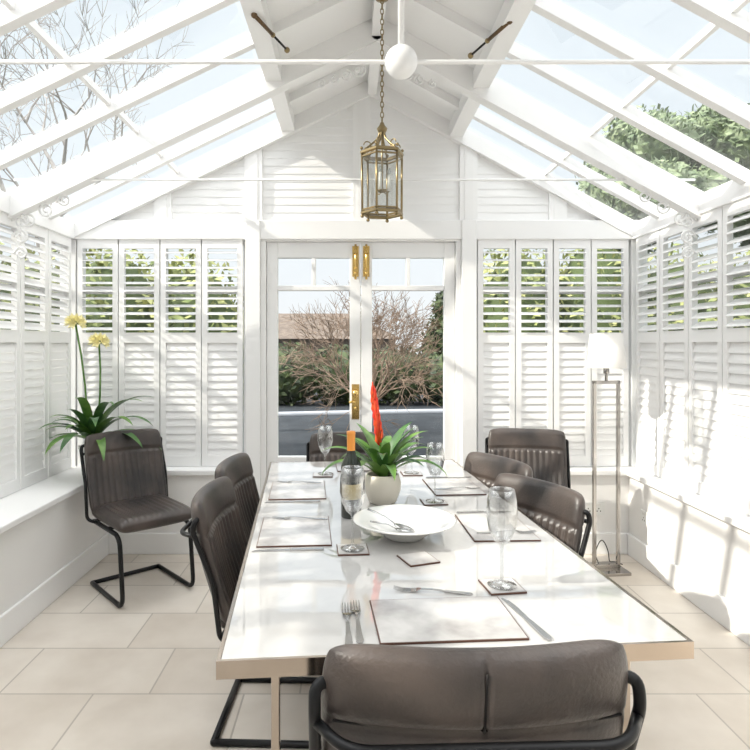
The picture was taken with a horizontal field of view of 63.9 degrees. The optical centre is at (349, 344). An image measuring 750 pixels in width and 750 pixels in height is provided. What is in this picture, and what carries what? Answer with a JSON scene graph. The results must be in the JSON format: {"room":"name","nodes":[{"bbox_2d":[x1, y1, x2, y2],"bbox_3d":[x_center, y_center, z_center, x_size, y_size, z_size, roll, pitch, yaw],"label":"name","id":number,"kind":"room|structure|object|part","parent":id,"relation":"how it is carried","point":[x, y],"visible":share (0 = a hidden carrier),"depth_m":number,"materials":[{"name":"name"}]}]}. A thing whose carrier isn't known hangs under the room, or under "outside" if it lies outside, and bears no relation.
{"room":"sunroom","nodes":[
{"label":"sunroom","id":0,"kind":"room"},
{"bbox_2d":[0,488,106,614],"bbox_3d":[-1.825,1.110,1.475,0.410,0.560,5.550,0,0,0],"label":"wall","id":1,"kind":"structure","parent":0,"point":[35,549],"depth_m":3.16,"materials":[{"name":"paint"}]},
{"bbox_2d":[0,233,63,329],"bbox_3d":[-1.960,0.055,1.425,0.050,1.600,5.500,0,0,0],"label":"window","id":2,"kind":"structure","parent":1,"relation":"in","point":[1,281],"depth_m":3.64,"materials":[{"name":"white paint"}]},
{"bbox_2d":[0,211,70,498],"bbox_3d":[-1.900,0.054,1.390,0.048,1.548,5.332,0,0,0],"label":"plantation shutters","id":3,"kind":"object","parent":2,"relation":"attached to","point":[35,366],"visible":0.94,"depth_m":3.58,"materials":[{"name":"white paint"}]},
{"bbox_2d":[0,466,86,534],"bbox_3d":[-1.760,0.848,1.425,0.340,0.035,5.450,0,0,0],"label":"trim","id":4,"kind":"structure","parent":1,"relation":"on","point":[26,503],"depth_m":3.29,"materials":[{"name":"white paint"}]},
{"bbox_2d":[39,313,161,470],"bbox_3d":[-1.549,0.313,3.632,0.739,1.034,0.580,0,0,0],"label":"potted clivia","id":5,"kind":"object","parent":4,"relation":"on","point":[89,423],"visible":0.8,"depth_m":3.75,"materials":[{"name":"green plant"}]},
{"bbox_2d":[78,444,85,470],"bbox_3d":[-1.650,0.735,3.840,0.164,0.190,0.164,0,0,0],"label":"pot","id":6,"kind":"object","parent":5,"relation":"attached to","point":[81,444],"depth_m":3.78,"materials":[{"name":"white ceramic"}]},
{"bbox_2d":[0,533,108,647],"bbox_3d":[-1.611,1.320,1.350,0.018,0.140,5.300,0,0,0],"label":"baseboard","id":7,"kind":"structure","parent":1,"relation":"attached to","point":[30,606],"depth_m":3.20,"materials":[{"name":"white paint"}]},
{"bbox_2d":[0,173,749,496],"bbox_3d":[0.025,0.270,1.475,4.110,2.240,5.550,0,0,0],"label":"trim","id":8,"kind":"structure","parent":1,"relation":"attached to","point":[252,232],"depth_m":4.08,"materials":[{"name":"white paint"}]},
{"bbox_2d":[71,80,635,239],"bbox_3d":[0.026,-1.260,4.125,3.956,1.090,0.110,0,0,0],"label":"wall","id":9,"kind":"structure","parent":0,"point":[327,139],"depth_m":4.12,"materials":[{"name":"white paint"}]},
{"bbox_2d":[107,475,628,532],"bbox_3d":[0.120,1.127,4.125,3.480,0.525,0.250,0,0,0],"label":"wall","id":10,"kind":"structure","parent":0,"point":[182,489],"depth_m":4.00,"materials":[{"name":"paint"}]},
{"bbox_2d":[109,533,197,553],"bbox_3d":[-1.156,1.320,3.991,0.892,0.140,0.018,0,0,0],"label":"baseboard","id":11,"kind":"structure","parent":10,"relation":"attached to","point":[132,543],"depth_m":3.98,"materials":[{"name":"white paint"}]},
{"bbox_2d":[85,241,244,452],"bbox_3d":[-1.295,0.055,4.170,1.220,1.600,0.050,0,0,0],"label":"window","id":12,"kind":"structure","parent":10,"relation":"in","point":[86,287],"depth_m":4.15,"materials":[{"name":"white paint"}]},
{"bbox_2d":[77,239,242,465],"bbox_3d":[-1.298,0.054,4.110,1.127,1.548,0.060,0,0,0],"label":"plantation shutters","id":13,"kind":"object","parent":12,"relation":"attached to","point":[193,382],"visible":0.88,"depth_m":4.09,"materials":[{"name":"white paint"}]},
{"bbox_2d":[267,242,360,470],"bbox_3d":[-0.250,0.325,4.149,0.646,2.066,0.062,0,0,0],"label":"door","id":14,"kind":"structure","parent":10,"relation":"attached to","point":[275,250],"depth_m":4.13,"materials":[{"name":"white paint"}]},
{"bbox_2d":[349,244,358,418],"bbox_3d":[0.027,-0.090,4.094,0.072,1.200,0.072,0,0,0],"label":"handle","id":15,"kind":"object","parent":14,"relation":"attached to","point":[355,249],"visible":1,"depth_m":4.12,"materials":[{"name":"gold metal"}]},
{"bbox_2d":[261,240,460,492],"bbox_3d":[0.075,0.325,4.155,1.370,2.130,0.110,0,0,0],"label":"trim","id":16,"kind":"structure","parent":10,"relation":"attached to","point":[263,242],"depth_m":4.10,"materials":[{"name":"white paint"}]},
{"bbox_2d":[166,466,625,475],"bbox_3d":[0.120,0.848,4.060,3.420,0.035,0.180,0,0,0],"label":"trim","id":17,"kind":"structure","parent":10,"relation":"on","point":[171,470],"depth_m":3.97,"materials":[{"name":"white paint"}]},
{"bbox_2d":[361,242,454,460],"bbox_3d":[0.400,0.325,4.149,0.646,2.066,0.062,0,0,0],"label":"door","id":18,"kind":"structure","parent":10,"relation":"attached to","point":[407,251],"depth_m":4.13,"materials":[{"name":"white paint"}]},
{"bbox_2d":[363,244,368,279],"bbox_3d":[0.112,-0.570,4.114,0.044,0.240,0.032,0,0,0],"label":"handle","id":19,"kind":"object","parent":18,"relation":"attached to","point":[365,248],"visible":1,"depth_m":4.12,"materials":[{"name":"gold metal"}]},
{"bbox_2d":[483,249,620,332],"bbox_3d":[1.390,0.055,4.170,1.110,1.600,0.050,0,0,0],"label":"window","id":20,"kind":"structure","parent":10,"relation":"in","point":[484,287],"depth_m":4.15,"materials":[{"name":"white paint"}]},
{"bbox_2d":[477,239,628,465],"bbox_3d":[1.387,0.054,4.110,1.027,1.548,0.060,0,0,0],"label":"plantation shutters","id":21,"kind":"object","parent":20,"relation":"attached to","point":[525,380],"visible":0.84,"depth_m":4.09,"materials":[{"name":"white paint"}]},
{"bbox_2d":[585,502,604,514],"bbox_3d":[1.620,1.090,3.995,0.146,0.086,0.010,0,0,0],"label":"wall socket","id":22,"kind":"object","parent":10,"relation":"attached to","point":[588,505],"visible":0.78,"depth_m":3.99,"materials":[{"name":"white plastic"}]},
{"bbox_2d":[580,533,626,553],"bbox_3d":[1.351,1.320,3.991,0.982,0.140,0.018,0,0,0],"label":"baseboard","id":23,"kind":"structure","parent":10,"relation":"attached to","point":[609,539],"depth_m":3.98,"materials":[{"name":"white paint"}]},
{"bbox_2d":[0,0,749,220],"bbox_3d":[0.026,-1.266,1.425,3.969,1.149,5.450,0,0,0],"label":"ceiling","id":24,"kind":"structure","parent":0,"point":[311,29],"depth_m":3.17,"materials":[{"name":"white paint"}]},
{"bbox_2d":[251,12,289,52],"bbox_3d":[-0.360,-1.449,2.745,0.028,0.114,0.287,0,0,28],"label":"stay","id":25,"kind":"object","parent":24,"relation":"attached to","point":[253,15],"visible":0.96,"depth_m":2.71,"materials":[{"name":"gold metal"}]},
{"bbox_2d":[11,42,697,258],"bbox_3d":[0.025,-1.116,3.340,3.820,1.268,0.050,0,0,0],"label":"rod","id":26,"kind":"object","parent":24,"relation":"attached to","point":[370,52],"visible":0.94,"depth_m":3.33,"materials":[{"name":"white paint"}]},
{"bbox_2d":[0,0,749,79],"bbox_3d":[0.025,-1.096,1.763,3.820,1.228,0.096,0,0,1],"label":"rod","id":27,"kind":"object","parent":24,"relation":"attached to","point":[401,61],"visible":1,"depth_m":1.75,"materials":[{"name":"white paint"}]},
{"bbox_2d":[360,0,403,222],"bbox_3d":[0.155,-1.158,2.900,0.219,1.095,0.191,0,0,-12],"label":"pendant lantern","id":28,"kind":"object","parent":24,"relation":"hanging from","point":[396,211],"visible":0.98,"depth_m":2.89,"materials":[{"name":"gold metal"}]},
{"bbox_3d":[0.155,-0.844,2.900,0.219,0.467,0.191,0,0,-12],"label":"frame","id":29,"kind":"part","parent":28,"relation":"part of","materials":[{"name":"gold metal"}]},
{"bbox_3d":[0.155,-1.387,2.900,0.090,0.636,0.090,0,0,-12],"label":"chain","id":30,"kind":"part","parent":28,"relation":"part of","materials":[{"name":"gold metal"}]},
{"bbox_2d":[468,21,512,58],"bbox_3d":[0.637,-1.423,2.745,0.028,0.114,0.290,0,0,-29],"label":"stay","id":31,"kind":"object","parent":24,"relation":"attached to","point":[487,40],"visible":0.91,"depth_m":2.73,"materials":[{"name":"gold metal"}]},
{"bbox_2d":[0,554,749,749],"bbox_3d":[0.025,1.440,1.425,4.110,0.100,5.650,0,0,0],"label":"floor","id":32,"kind":"structure","parent":0,"point":[88,672],"depth_m":2.50,"materials":[{"name":"tile"}]},
{"bbox_2d":[80,428,194,607],"bbox_3d":[-1.231,0.957,3.486,0.502,0.866,0.594,0,0,-42],"label":"dining chair","id":33,"kind":"object","parent":32,"relation":"on","point":[127,491],"visible":0.98,"depth_m":3.51,"materials":[{"name":"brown leather"}]},
{"bbox_3d":[-1.183,0.961,3.433,0.447,0.093,0.451,0,0,-42],"label":"seat","id":34,"kind":"part","parent":33,"relation":"part of","materials":[{"name":"grey leather"}]},
{"bbox_2d":[215,452,259,541],"bbox_3d":[-0.326,0.961,2.785,0.588,0.857,0.497,0,0,5],"label":"dining chair","id":35,"kind":"object","parent":32,"relation":"on","point":[237,467],"visible":0.24,"depth_m":2.84,"materials":[{"name":"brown leather"}]},
{"bbox_2d":[180,476,317,748],"bbox_3d":[-0.301,0.964,2.272,0.585,0.853,0.495,0,0,2],"label":"dining chair","id":36,"kind":"object","parent":32,"relation":"on","point":[217,533],"visible":0.56,"depth_m":2.15,"materials":[{"name":"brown leather"}]},
{"bbox_3d":[-0.230,0.968,2.270,0.444,0.091,0.440,0,0,2],"label":"seat","id":37,"kind":"part","parent":36,"relation":"part of","materials":[{"name":"grey leather"}]},
{"bbox_2d":[306,432,385,460],"bbox_3d":[-0.002,0.957,3.372,0.502,0.866,0.594,0,0,-2],"label":"dining chair","id":38,"kind":"object","parent":32,"relation":"on","point":[313,453],"visible":0.12,"depth_m":3.57,"materials":[{"name":"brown leather"}]},
{"bbox_3d":[-0.002,0.984,3.372,0.502,0.813,0.593,0,0,-2],"label":"frame","id":39,"kind":"part","parent":38,"relation":"part of","materials":[{"name":"black metal"}]},
{"bbox_2d":[216,459,693,749],"bbox_3d":[0.150,1.010,2.250,1.000,0.760,2.040,0,0,-5],"label":"dining table","id":40,"kind":"object","parent":32,"relation":"on","point":[285,616],"visible":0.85,"depth_m":1.56,"materials":[{"name":"stone"}]},
{"bbox_2d":[252,547,323,551],"bbox_3d":[-0.190,0.627,1.839,0.220,0.005,0.016,0,0,-3],"label":"table knife","id":41,"kind":"object","parent":40,"relation":"on","point":[313,548],"visible":1,"depth_m":1.83,"materials":[{"name":"silver metal"}]},
{"bbox_2d":[265,500,319,502],"bbox_3d":[-0.230,0.627,2.404,0.220,0.005,0.016,0,0,-3],"label":"table knife","id":42,"kind":"object","parent":40,"relation":"on","point":[298,500],"visible":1,"depth_m":2.40,"materials":[{"name":"silver metal"}]},
{"bbox_2d":[256,516,331,547],"bbox_3d":[-0.185,0.627,2.030,0.235,0.005,0.320,0,0,-4],"label":"placemat","id":43,"kind":"object","parent":40,"relation":"on","point":[291,532],"visible":1,"depth_m":2.00,"materials":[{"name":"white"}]},
{"bbox_2d":[272,516,327,519],"bbox_3d":[-0.180,0.621,2.154,0.200,0.008,0.023,0,0,2],"label":"fork","id":44,"kind":"object","parent":43,"relation":"on","point":[274,517],"visible":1,"depth_m":2.15,"materials":[{"name":"silver metal"}]},
{"bbox_2d":[268,481,325,499],"bbox_3d":[-0.225,0.627,2.600,0.235,0.005,0.320,0,0,-4],"label":"placemat","id":45,"kind":"object","parent":40,"relation":"on","point":[294,490],"visible":1,"depth_m":2.56,"materials":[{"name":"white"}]},
{"bbox_2d":[277,481,320,482],"bbox_3d":[-0.230,0.621,2.724,0.200,0.008,0.023,0,0,2],"label":"fork","id":46,"kind":"object","parent":45,"relation":"on","point":[277,481],"visible":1,"depth_m":2.72,"materials":[{"name":"silver metal"}]},
{"bbox_2d":[313,472,332,476],"bbox_3d":[-0.130,0.627,2.900,0.095,0.005,0.095,0,0,0],"label":"coaster","id":47,"kind":"object","parent":40,"relation":"on","point":[315,474],"visible":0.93,"depth_m":2.87,"materials":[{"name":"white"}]},
{"bbox_2d":[317,426,332,474],"bbox_3d":[-0.120,0.509,2.910,0.076,0.229,0.076,0,0,0],"label":"wine glass","id":48,"kind":"object","parent":47,"relation":"on","point":[319,473],"visible":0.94,"depth_m":2.90,"materials":[{"name":"clear glass"}]},
{"bbox_2d":[342,603,352,643],"bbox_3d":[-0.005,0.625,1.350,0.023,0.008,0.200,0,0,-2],"label":"fork","id":49,"kind":"object","parent":40,"relation":"on","point":[348,638],"visible":0.95,"depth_m":1.33,"materials":[{"name":"silver metal"}]},
{"bbox_2d":[341,431,360,518],"bbox_3d":[0.004,0.472,2.200,0.075,0.314,0.075,0,0,0],"label":"wine bottle","id":50,"kind":"object","parent":40,"relation":"on","point":[351,475],"visible":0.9,"depth_m":2.17,"materials":[{"name":"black glass"}]},
{"bbox_2d":[336,543,369,555],"bbox_3d":[0.008,0.627,1.840,0.095,0.005,0.095,0,0,-4],"label":"coaster","id":51,"kind":"object","parent":40,"relation":"on","point":[365,551],"visible":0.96,"depth_m":1.82,"materials":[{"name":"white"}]},
{"bbox_2d":[340,465,365,551],"bbox_3d":[0.008,0.499,1.840,0.080,0.249,0.080,0,0,19],"label":"wine glass","id":52,"kind":"object","parent":51,"relation":"on","point":[343,548],"visible":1,"depth_m":1.83,"materials":[{"name":"clear glass"}]},
{"bbox_2d":[350,600,363,643],"bbox_3d":[0.017,0.625,1.365,0.023,0.008,0.200,0,0,-3],"label":"fork","id":53,"kind":"object","parent":40,"relation":"on","point":[359,636],"visible":1,"depth_m":1.33,"materials":[{"name":"silver metal"}]},
{"bbox_2d":[336,463,396,471],"bbox_3d":[0.080,0.627,3.090,0.300,0.005,0.200,0,0,-4],"label":"placemat","id":54,"kind":"object","parent":40,"relation":"on","point":[338,465],"visible":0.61,"depth_m":3.06,"materials":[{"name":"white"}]},
{"bbox_2d":[320,381,447,504],"bbox_3d":[0.115,0.387,2.388,0.479,0.484,0.449,0,0,-15],"label":"bromeliad","id":55,"kind":"object","parent":40,"relation":"on","point":[383,483],"visible":0.96,"depth_m":2.37,"materials":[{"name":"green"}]},
{"bbox_2d":[352,504,456,542],"bbox_3d":[0.178,0.590,1.970,0.340,0.080,0.340,0,0,0],"label":"serving bowl","id":56,"kind":"object","parent":40,"relation":"on","point":[401,523],"visible":1,"depth_m":2.01,"materials":[{"name":"white ceramic"}]},
{"bbox_2d":[400,471,422,475],"bbox_3d":[0.300,0.627,2.930,0.095,0.005,0.095,0,0,-4],"label":"coaster","id":57,"kind":"object","parent":40,"relation":"on","point":[402,472],"visible":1,"depth_m":2.90,"materials":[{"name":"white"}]},
{"bbox_2d":[404,425,418,473],"bbox_3d":[0.300,0.509,2.930,0.076,0.229,0.076,0,0,0],"label":"wine glass","id":58,"kind":"object","parent":57,"relation":"on","point":[405,472],"visible":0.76,"depth_m":2.92,"materials":[{"name":"clear glass"}]},
{"bbox_2d":[397,551,439,566],"bbox_3d":[0.200,0.627,1.760,0.095,0.005,0.095,0,0,-20],"label":"coaster","id":59,"kind":"object","parent":40,"relation":"on","point":[422,558],"visible":1,"depth_m":1.75,"materials":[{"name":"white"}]},
{"bbox_2d":[393,586,472,594],"bbox_3d":[0.211,0.625,1.529,0.200,0.008,0.023,0,0,8],"label":"fork","id":60,"kind":"object","parent":40,"relation":"on","point":[396,587],"visible":1,"depth_m":1.53,"materials":[{"name":"silver metal"}]},
{"bbox_2d":[420,498,447,505],"bbox_3d":[0.335,0.627,2.400,0.095,0.005,0.095,0,0,-5],"label":"coaster","id":61,"kind":"object","parent":40,"relation":"on","point":[423,500],"visible":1,"depth_m":2.37,"materials":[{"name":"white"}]},
{"bbox_2d":[425,443,444,502],"bbox_3d":[0.340,0.509,2.400,0.076,0.229,0.076,0,0,0],"label":"wine glass","id":62,"kind":"object","parent":61,"relation":"on","point":[427,500],"visible":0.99,"depth_m":2.39,"materials":[{"name":"clear glass"}]},
{"bbox_2d":[426,476,468,477],"bbox_3d":[0.470,0.627,2.846,0.220,0.005,0.016,0,0,-3],"label":"table knife","id":63,"kind":"object","parent":40,"relation":"on","point":[429,476],"visible":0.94,"depth_m":2.84,"materials":[{"name":"silver metal"}]},
{"bbox_2d":[370,596,528,644],"bbox_3d":[0.215,0.627,1.375,0.320,0.005,0.215,0,0,-4],"label":"placemat","id":64,"kind":"object","parent":40,"relation":"on","point":[458,619],"visible":0.96,"depth_m":1.36,"materials":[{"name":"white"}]},
{"bbox_2d":[422,478,485,495],"bbox_3d":[0.455,0.627,2.660,0.215,0.005,0.300,0,0,-4],"label":"placemat","id":65,"kind":"object","parent":40,"relation":"on","point":[432,484],"visible":1,"depth_m":2.65,"materials":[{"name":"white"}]},
{"bbox_2d":[435,487,480,489],"bbox_3d":[0.470,0.621,2.603,0.200,0.008,0.023,0,0,-2],"label":"fork","id":66,"kind":"object","parent":65,"relation":"on","point":[451,487],"visible":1,"depth_m":2.60,"materials":[{"name":"silver metal"}]},
{"bbox_2d":[456,511,513,512],"bbox_3d":[0.510,0.627,2.256,0.220,0.005,0.016,0,0,-3],"label":"table knife","id":67,"kind":"object","parent":40,"relation":"on","point":[456,511],"visible":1,"depth_m":2.25,"materials":[{"name":"silver metal"}]},
{"bbox_2d":[455,514,540,541],"bbox_3d":[0.500,0.627,2.070,0.215,0.005,0.300,0,0,-2],"label":"placemat","id":68,"kind":"object","parent":40,"relation":"on","point":[472,523],"visible":0.96,"depth_m":2.05,"materials":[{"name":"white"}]},
{"bbox_2d":[476,530,535,533],"bbox_3d":[0.520,0.621,1.994,0.200,0.008,0.023,0,0,-2],"label":"fork","id":69,"kind":"object","parent":68,"relation":"on","point":[530,531],"visible":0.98,"depth_m":1.99,"materials":[{"name":"silver metal"}]},
{"bbox_2d":[478,578,526,595],"bbox_3d":[0.395,0.627,1.560,0.095,0.005,0.095,0,0,-8],"label":"coaster","id":70,"kind":"object","parent":40,"relation":"on","point":[518,590],"visible":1,"depth_m":1.54,"materials":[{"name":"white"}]},
{"bbox_2d":[486,487,517,590],"bbox_3d":[0.395,0.499,1.560,0.080,0.249,0.080,0,0,19],"label":"wine glass","id":71,"kind":"object","parent":70,"relation":"on","point":[498,587],"visible":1,"depth_m":1.55,"materials":[{"name":"clear glass"}]},
{"bbox_2d":[501,598,551,640],"bbox_3d":[0.404,0.627,1.383,0.016,0.005,0.220,0,0,-11],"label":"table knife","id":72,"kind":"object","parent":40,"relation":"on","point":[538,629],"visible":1,"depth_m":1.35,"materials":[{"name":"silver metal"}]},
{"bbox_2d":[308,639,646,749],"bbox_3d":[0.194,0.928,1.189,0.536,0.924,0.633,0,0,-2],"label":"dining chair","id":73,"kind":"object","parent":32,"relation":"on","point":[572,695],"visible":1,"depth_m":0.91,"materials":[{"name":"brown leather"}]},
{"bbox_2d":[464,452,532,488],"bbox_3d":[0.505,0.961,2.747,0.588,0.857,0.497,0,0,-26],"label":"dining chair","id":74,"kind":"object","parent":32,"relation":"on","point":[486,467],"visible":0.15,"depth_m":2.88,"materials":[{"name":"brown leather"}]},
{"bbox_2d":[485,428,570,488],"bbox_3d":[1.053,0.957,3.520,0.502,0.866,0.594,0,0,12],"label":"dining chair","id":75,"kind":"object","parent":32,"relation":"on","point":[546,451],"visible":0.26,"depth_m":3.70,"materials":[{"name":"grey leather"}]},
{"bbox_2d":[492,473,591,556],"bbox_3d":[0.539,0.961,2.239,0.588,0.857,0.497,0,0,-28],"label":"dining chair","id":76,"kind":"object","parent":32,"relation":"on","point":[560,510],"visible":0.28,"depth_m":2.26,"materials":[{"name":"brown leather"}]},
{"bbox_3d":[0.539,0.988,2.239,0.587,0.804,0.497,0,0,-28],"label":"frame","id":77,"kind":"part","parent":76,"relation":"part of","materials":[{"name":"black metal"}]},
{"bbox_2d":[586,333,631,576],"bbox_3d":[1.584,0.660,3.700,0.237,1.460,0.230,0,0,-7],"label":"floor lamp","id":78,"kind":"object","parent":32,"relation":"on","point":[606,351],"visible":0.97,"depth_m":3.68,"materials":[{"name":"silver metal"}]},
{"bbox_3d":[1.580,0.035,3.700,0.230,0.210,0.230,0,0,-7],"label":"lamp shade","id":79,"kind":"part","parent":78,"relation":"part of","materials":[{"name":"white fabric"}]},
{"bbox_3d":[1.609,1.290,3.743,0.176,0.164,0.041,0,0,-7],"label":"cord","id":80,"kind":"part","parent":78,"relation":"part of","materials":[{"name":"black metal"}]},
{"bbox_2d":[365,471,400,504],"bbox_3d":[0.130,0.571,2.400,0.148,0.116,0.148,0,0,0],"label":"pot","id":81,"kind":"object","parent":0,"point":[381,487],"depth_m":2.34,"materials":[{"name":"beige ceramic"}]},
{"bbox_2d":[629,477,749,613],"bbox_3d":[1.970,1.127,1.475,0.220,0.525,5.550,0,0,0],"label":"wall","id":82,"kind":"structure","parent":0,"point":[714,551],"depth_m":3.23,"materials":[{"name":"paint"}]},
{"bbox_2d":[641,509,653,529],"bbox_3d":[1.855,1.090,3.750,0.010,0.086,0.146,0,0,0],"label":"wall socket","id":83,"kind":"object","parent":82,"relation":"attached to","point":[647,519],"visible":1,"depth_m":3.73,"materials":[{"name":"white plastic"}]},
{"bbox_2d":[620,466,749,532],"bbox_3d":[1.905,0.848,1.425,0.150,0.035,5.450,0,0,0],"label":"window sill","id":84,"kind":"structure","parent":82,"relation":"on","point":[740,520],"depth_m":3.25,"materials":[{"name":"white paint"}]},
{"bbox_2d":[627,533,749,645],"bbox_3d":[1.851,1.320,1.350,0.018,0.140,5.300,0,0,0],"label":"baseboard","id":85,"kind":"structure","parent":82,"relation":"attached to","point":[729,615],"depth_m":3.21,"materials":[{"name":"white paint"}]},
{"bbox_2d":[636,196,749,515],"bbox_3d":[1.950,0.054,1.390,0.053,1.548,5.332,0,0,0],"label":"plantation shutters","id":86,"kind":"object","parent":82,"relation":"attached to","point":[693,384],"visible":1,"depth_m":3.37,"materials":[{"name":"white paint"}]},
{"bbox_2d":[643,264,749,292],"bbox_3d":[2.010,0.055,1.425,0.050,1.600,5.500,0,0,0],"label":"window","id":87,"kind":"structure","parent":82,"relation":"in","point":[745,265],"depth_m":3.38,"materials":[{"name":"white paint"}]},
{"label":"outside","id":88,"kind":"structure","parent":0,"visible":0},
{"bbox_2d":[243,393,442,455],"bbox_3d":[0.000,1.575,20.000,80.000,0.130,80.000,0,0,0],"label":"ground","id":89,"kind":"structure","parent":88,"point":[293,438],"depth_m":11.26,"materials":[{"name":"grey asphalt"}]},
{"bbox_2d":[0,0,192,265],"bbox_3d":[-4.937,-1.983,9.382,5.325,7.187,6.064,0,0,21],"label":"bare tree","id":90,"kind":"object","parent":89,"relation":"on","point":[50,161],"visible":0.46,"depth_m":9.19,"materials":[{"name":"grey plant"}]},
{"bbox_2d":[0,242,243,429],"bbox_3d":[-3.996,0.009,7.639,5.623,3.334,1.962,0,0,0],"label":"shrub","id":91,"kind":"object","parent":89,"relation":"on","point":[140,255],"visible":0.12,"depth_m":7.27,"materials":[{"name":"green plant"}]},
{"bbox_2d":[243,314,394,356],"bbox_3d":[-4.000,-0.360,44.000,14.800,3.900,8.800,0,0,0],"label":"neighbouring house","id":92,"kind":"structure","parent":89,"relation":"on","point":[285,333],"depth_m":40.61,"materials":[{"name":"brown brick"}]},
{"bbox_2d":[243,339,442,405],"bbox_3d":[0.490,0.755,15.481,19.892,1.894,2.314,0,0,0],"label":"hedge","id":93,"kind":"object","parent":89,"relation":"on","point":[288,391],"visible":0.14,"depth_m":14.88,"materials":[{"name":"green plant"}]},
{"bbox_2d":[243,409,442,417],"bbox_3d":[1.936,1.490,12.683,20.138,0.150,1.398,0,0,-6],"label":"kerb","id":94,"kind":"object","parent":89,"relation":"on","point":[400,411],"visible":0.14,"depth_m":12.94,"materials":[{"name":"grey concrete"}]},
{"bbox_2d":[278,279,442,435],"bbox_3d":[-0.027,0.301,10.069,3.899,2.904,3.895,0,0,-2],"label":"bare shrub","id":95,"kind":"object","parent":89,"relation":"on","point":[405,345],"visible":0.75,"depth_m":9.85,"materials":[{"name":"brown plant"}]},
{"bbox_2d":[420,291,442,356],"bbox_3d":[3.315,-0.400,18.673,2.498,3.274,1.900,0,0,5],"label":"evergreen tree","id":96,"kind":"object","parent":89,"relation":"on","point":[439,296],"visible":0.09,"depth_m":18.52,"materials":[{"name":"green plant"}]},
{"bbox_2d":[483,242,749,332],"bbox_3d":[4.150,0.024,7.795,5.415,3.351,2.081,0,0,0],"label":"shrub","id":97,"kind":"object","parent":89,"relation":"on","point":[493,255],"visible":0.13,"depth_m":7.38,"materials":[{"name":"green plant"}]},
{"bbox_2d":[575,103,749,253],"bbox_3d":[7.305,-1.656,11.035,6.042,6.510,3.465,0,0,0],"label":"leafy tree","id":98,"kind":"object","parent":89,"relation":"on","point":[708,127],"visible":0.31,"depth_m":10.26,"materials":[{"name":"green plant"}]}
]}

